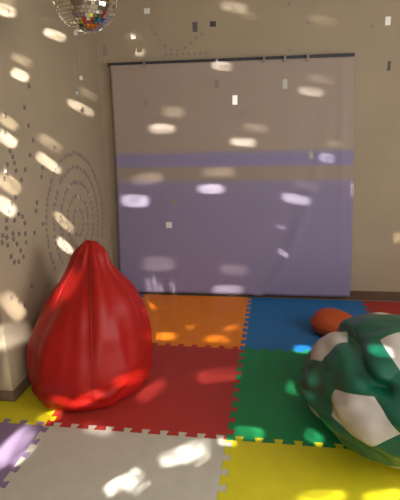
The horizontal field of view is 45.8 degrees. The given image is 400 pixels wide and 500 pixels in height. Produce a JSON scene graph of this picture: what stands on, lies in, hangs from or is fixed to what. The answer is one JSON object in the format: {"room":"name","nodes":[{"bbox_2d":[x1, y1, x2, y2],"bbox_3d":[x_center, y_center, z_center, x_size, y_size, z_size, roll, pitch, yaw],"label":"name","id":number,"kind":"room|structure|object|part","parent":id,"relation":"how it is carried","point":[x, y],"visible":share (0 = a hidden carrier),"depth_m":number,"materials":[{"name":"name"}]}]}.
{"room":"children's playroom","nodes":[
{"label":"children's playroom","id":0,"kind":"room"},
{"bbox_2d":[0,0,113,390],"bbox_3d":[-1.487,-0.686,3.492,0.988,2.770,1.988,1,16,9],"label":"wall","id":1,"kind":"structure","parent":0,"point":[37,49],"depth_m":3.10,"materials":[{"name":"paint"}]},
{"bbox_2d":[0,376,30,401],"bbox_3d":[-1.456,0.622,3.797,0.994,0.085,1.888,1,16,9],"label":"baseboard","id":2,"kind":"structure","parent":1,"relation":"attached to","point":[12,396],"depth_m":2.84,"materials":[{"name":"brown wood"}]},
{"bbox_2d":[95,0,399,291],"bbox_3d":[1.078,-0.903,4.011,3.912,2.770,0.100,1,16,9],"label":"wall","id":3,"kind":"structure","parent":0,"point":[262,27],"depth_m":3.88,"materials":[{"name":"paint"}]},
{"bbox_2d":[107,53,354,66],"bbox_3d":[0.218,-1.558,3.882,2.020,0.038,0.054,1,16,9],"label":"batten","id":4,"kind":"object","parent":3,"relation":"attached to","point":[339,54],"visible":0.87,"depth_m":3.84,"materials":[{"name":"grey paint"}]},
{"bbox_2d":[109,57,353,296],"bbox_3d":[0.256,-0.563,4.117,2.139,2.038,0.029,1,16,9],"label":"sheet","id":5,"kind":"object","parent":4,"relation":"hanging from","point":[252,214],"visible":0.99,"depth_m":4.10,"materials":[{"name":"fabric"}]},
{"bbox_2d":[139,291,399,300],"bbox_3d":[1.057,0.403,4.327,3.812,0.085,0.006,1,16,9],"label":"baseboard","id":6,"kind":"structure","parent":3,"relation":"attached to","point":[354,295],"depth_m":4.27,"materials":[{"name":"brown wood"}]},
{"bbox_2d":[139,293,399,301],"bbox_3d":[0.131,1.260,1.684,5.000,0.100,5.978,1,16,9],"label":"floor","id":7,"kind":"structure","parent":0,"point":[139,293],"depth_m":4.39,"materials":[{"name":"brown wood"}]},
{"bbox_2d":[0,419,48,488],"bbox_3d":[-1.395,1.092,2.217,1.016,0.020,1.016,1,16,9],"label":"foam mat","id":8,"kind":"object","parent":7,"relation":"on","point":[15,438],"visible":0.8,"depth_m":2.46,"materials":[{"name":"purple rubber"}]},
{"bbox_2d":[0,385,61,425],"bbox_3d":[-1.243,0.826,3.160,1.016,0.020,1.033,1,16,9],"label":"foam mat","id":9,"kind":"object","parent":7,"relation":"on","point":[27,406],"visible":0.16,"depth_m":2.73,"materials":[{"name":"yellow rubber"}]},
{"bbox_2d":[0,422,231,499],"bbox_3d":[-0.415,1.107,2.064,1.033,0.020,1.016,1,16,9],"label":"foam mat","id":10,"kind":"object","parent":7,"relation":"on","point":[73,463],"visible":0.91,"depth_m":2.27,"materials":[{"name":"white rubber"}]},
{"bbox_2d":[44,343,244,439],"bbox_3d":[-0.264,0.841,3.007,1.033,0.020,1.033,1,16,9],"label":"foam mat","id":11,"kind":"object","parent":7,"relation":"on","point":[190,390],"visible":0.59,"depth_m":2.79,"materials":[{"name":"red rubber"}]},
{"bbox_2d":[26,240,151,411],"bbox_3d":[-0.698,0.397,2.911,0.752,0.908,0.788,2,16,12],"label":"bean bag","id":12,"kind":"object","parent":11,"relation":"on","point":[89,347],"visible":1,"depth_m":2.68,"materials":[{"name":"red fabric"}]},
{"bbox_2d":[141,294,251,348],"bbox_3d":[-0.112,0.575,3.950,1.033,0.020,1.016,1,16,9],"label":"foam mat","id":13,"kind":"object","parent":7,"relation":"on","point":[216,321],"visible":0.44,"depth_m":3.90,"materials":[{"name":"orange rubber"}]},
{"bbox_2d":[226,347,347,448],"bbox_3d":[0.724,0.856,2.853,1.033,0.020,1.033,1,16,9],"label":"foam mat","id":14,"kind":"object","parent":7,"relation":"on","point":[271,404],"visible":0.52,"depth_m":2.73,"materials":[{"name":"green rubber"}]},
{"bbox_2d":[300,312,399,467],"bbox_3d":[1.075,0.644,2.437,1.088,0.566,1.087,1,16,9],"label":"bean bag","id":15,"kind":"object","parent":14,"relation":"on","point":[350,380],"visible":1,"depth_m":2.18,"materials":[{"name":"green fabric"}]},
{"bbox_3d":[0.655,0.633,2.727,0.101,0.238,0.403,11,20,37],"label":"hexagon panel","id":16,"kind":"part","parent":15,"relation":"part of","materials":[{"name":"green fabric"}]},
{"bbox_3d":[0.634,0.798,2.561,0.164,0.168,0.358,1,16,9],"label":"pentagon panel","id":17,"kind":"part","parent":15,"relation":"part of","materials":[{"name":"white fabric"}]},
{"bbox_3d":[0.576,0.684,2.382,0.093,0.227,0.389,-3,16,-4],"label":"hexagon panel","id":18,"kind":"part","parent":15,"relation":"part of","materials":[{"name":"green fabric"}]},
{"bbox_3d":[0.695,0.521,2.534,0.204,0.149,0.316,1,16,9],"label":"pentagon panel","id":19,"kind":"part","parent":15,"relation":"part of","materials":[{"name":"white fabric"}]},
{"bbox_3d":[0.892,0.452,2.779,0.401,0.209,0.183,-11,18,-31],"label":"hexagon panel","id":20,"kind":"part","parent":15,"relation":"part of","materials":[{"name":"green fabric"}]},
{"bbox_3d":[0.704,0.877,2.219,0.166,0.210,0.425,-13,19,-35],"label":"hexagon panel","id":21,"kind":"part","parent":15,"relation":"part of","materials":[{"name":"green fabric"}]},
{"bbox_3d":[0.749,0.546,2.244,0.257,0.185,0.392,-3,16,-6],"label":"hexagon panel","id":22,"kind":"part","parent":15,"relation":"part of","materials":[{"name":"green fabric"}]},
{"bbox_3d":[0.709,0.737,2.082,0.107,0.191,0.339,-9,17,-25],"label":"pentagon panel","id":23,"kind":"part","parent":15,"relation":"part of","materials":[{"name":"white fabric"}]},
{"bbox_3d":[0.944,0.409,2.491,0.339,0.127,0.433,1,16,9],"label":"hexagon panel","id":24,"kind":"part","parent":15,"relation":"part of","materials":[{"name":"green fabric"}]},
{"bbox_3d":[0.939,0.856,1.990,0.432,0.211,0.083,1,16,9],"label":"hexagon panel","id":25,"kind":"part","parent":15,"relation":"part of","materials":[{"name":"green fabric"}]},
{"bbox_3d":[0.969,0.648,1.998,0.432,0.194,0.229,1,16,9],"label":"hexagon panel","id":26,"kind":"part","parent":15,"relation":"part of","materials":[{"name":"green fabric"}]},
{"bbox_3d":[1.032,0.463,2.195,0.352,0.077,0.336,1,16,9],"label":"pentagon panel","id":27,"kind":"part","parent":15,"relation":"part of","materials":[{"name":"white fabric"}]},
{"bbox_2d":[240,297,370,351],"bbox_3d":[0.876,0.590,3.796,1.033,0.020,1.016,1,16,9],"label":"foam mat","id":28,"kind":"object","parent":7,"relation":"on","point":[284,324],"visible":0.45,"depth_m":3.83,"materials":[{"name":"blue rubber"}]},
{"bbox_2d":[310,308,352,335],"bbox_3d":[1.029,0.546,3.546,0.406,0.183,0.296,13,21,42],"label":"floor cushion","id":29,"kind":"object","parent":28,"relation":"on","point":[324,321],"visible":0.47,"depth_m":3.50,"materials":[{"name":"orange fabric"}]},
{"bbox_2d":[217,436,399,499],"bbox_3d":[0.565,1.122,1.911,1.016,0.020,1.016,1,16,9],"label":"foam mat","id":30,"kind":"object","parent":7,"relation":"on","point":[258,470],"visible":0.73,"depth_m":2.19,"materials":[{"name":"yellow rubber"}]},
{"bbox_2d":[361,301,399,314],"bbox_3d":[1.855,0.604,3.643,1.016,0.020,1.016,1,16,9],"label":"foam mat","id":31,"kind":"object","parent":7,"relation":"on","point":[373,306],"visible":0.17,"depth_m":4.05,"materials":[{"name":"red rubber"}]},
{"bbox_3d":[0.052,-1.505,0.916,5.000,0.100,5.978,1,16,9],"label":"ceiling","id":32,"kind":"structure","parent":0,"visible":0},
{"bbox_2d":[71,32,78,96],"bbox_3d":[-0.688,-1.333,2.462,0.027,1.018,0.003,2,16,13],"label":"pendant","id":33,"kind":"object","parent":32,"relation":"hanging from","point":[76,91],"visible":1,"depth_m":2.59,"materials":[{"name":"grey metal"}]},
{"bbox_2d":[53,0,116,32],"bbox_3d":[-0.563,-1.421,2.233,0.303,0.730,0.303,2,16,14],"label":"ball","id":34,"kind":"object","parent":32,"relation":"hanging from","point":[82,16],"visible":1,"depth_m":2.22,"materials":[{"name":"grey metal"}]},
{"bbox_2d":[102,30,107,56],"bbox_3d":[-0.611,-1.593,2.902,0.032,0.756,0.003,4,17,20],"label":"pendant","id":35,"kind":"object","parent":32,"relation":"hanging from","point":[105,53],"visible":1,"depth_m":2.99,"materials":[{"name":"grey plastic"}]},
{"bbox_2d":[130,7,135,38],"bbox_3d":[-0.464,-1.740,3.152,0.034,0.615,0.003,-1,16,1],"label":"pendant","id":36,"kind":"object","parent":32,"relation":"hanging from","point":[132,31],"visible":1,"depth_m":3.22,"materials":[{"name":"silver plastic"}]},
{"bbox_2d":[140,1,147,105],"bbox_3d":[-0.405,-1.554,3.300,0.029,1.055,0.003,0,16,6],"label":"pendant","id":37,"kind":"object","parent":32,"relation":"hanging from","point":[145,99],"visible":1,"depth_m":3.43,"materials":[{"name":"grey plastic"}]},
{"bbox_2d":[144,0,149,13],"bbox_3d":[-0.361,-1.811,3.115,0.040,0.464,0.003,3,16,16],"label":"pendant","id":38,"kind":"object","parent":32,"relation":"hanging from","point":[146,10],"visible":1,"depth_m":3.17,"materials":[{"name":"white"}]},
{"bbox_2d":[159,15,171,227],"bbox_3d":[-0.258,-1.100,3.300,0.045,1.939,0.003,2,16,12],"label":"pendant","id":39,"kind":"object","parent":32,"relation":"hanging from","point":[168,224],"visible":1,"depth_m":3.54,"materials":[{"name":"white"}]},
{"bbox_2d":[192,6,197,31],"bbox_3d":[-0.038,-1.639,2.797,0.030,0.642,0.003,-2,16,0],"label":"pendant","id":40,"kind":"object","parent":32,"relation":"hanging from","point":[194,24],"visible":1,"depth_m":2.87,"materials":[{"name":"grey"}]},
{"bbox_2d":[210,0,215,26],"bbox_3d":[0.084,-1.825,3.250,0.042,0.534,0.003,0,16,7],"label":"pendant","id":41,"kind":"object","parent":32,"relation":"hanging from","point":[212,23],"visible":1,"depth_m":3.31,"materials":[{"name":"grey"}]},
{"bbox_2d":[215,0,218,87],"bbox_3d":[0.107,-1.597,3.206,0.028,0.949,0.003,3,16,17],"label":"pendant","id":42,"kind":"object","parent":32,"relation":"hanging from","point":[216,81],"visible":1,"depth_m":3.32,"materials":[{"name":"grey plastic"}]},
{"bbox_2d":[232,27,236,104],"bbox_3d":[0.197,-1.399,2.721,0.030,1.077,0.003,-2,16,-2],"label":"pendant","id":43,"kind":"object","parent":32,"relation":"hanging from","point":[234,97],"visible":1,"depth_m":2.85,"materials":[{"name":"white"}]},
{"bbox_2d":[282,2,287,88],"bbox_3d":[0.489,-1.434,2.665,0.030,0.996,0.003,-2,16,-2],"label":"pendant","id":44,"kind":"object","parent":32,"relation":"hanging from","point":[285,81],"visible":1,"depth_m":2.79,"materials":[{"name":"silver plastic"}]},
{"bbox_2d":[309,0,316,158],"bbox_3d":[0.702,-1.279,2.885,0.026,1.423,0.003,1,16,9],"label":"pendant","id":45,"kind":"object","parent":32,"relation":"hanging from","point":[311,152],"visible":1,"depth_m":3.06,"materials":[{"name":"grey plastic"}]},
{"bbox_2d":[385,0,390,25],"bbox_3d":[1.139,-1.679,2.807,0.030,0.634,0.003,3,16,17],"label":"pendant","id":46,"kind":"object","parent":32,"relation":"hanging from","point":[388,19],"visible":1,"depth_m":2.88,"materials":[{"name":"white"}]},
{"bbox_2d":[387,4,393,70],"bbox_3d":[1.239,-1.613,3.019,0.020,0.881,0.003,3,16,18],"label":"pendant","id":47,"kind":"object","parent":32,"relation":"hanging from","point":[389,62],"visible":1,"depth_m":3.12,"materials":[{"name":"grey"}]}
]}

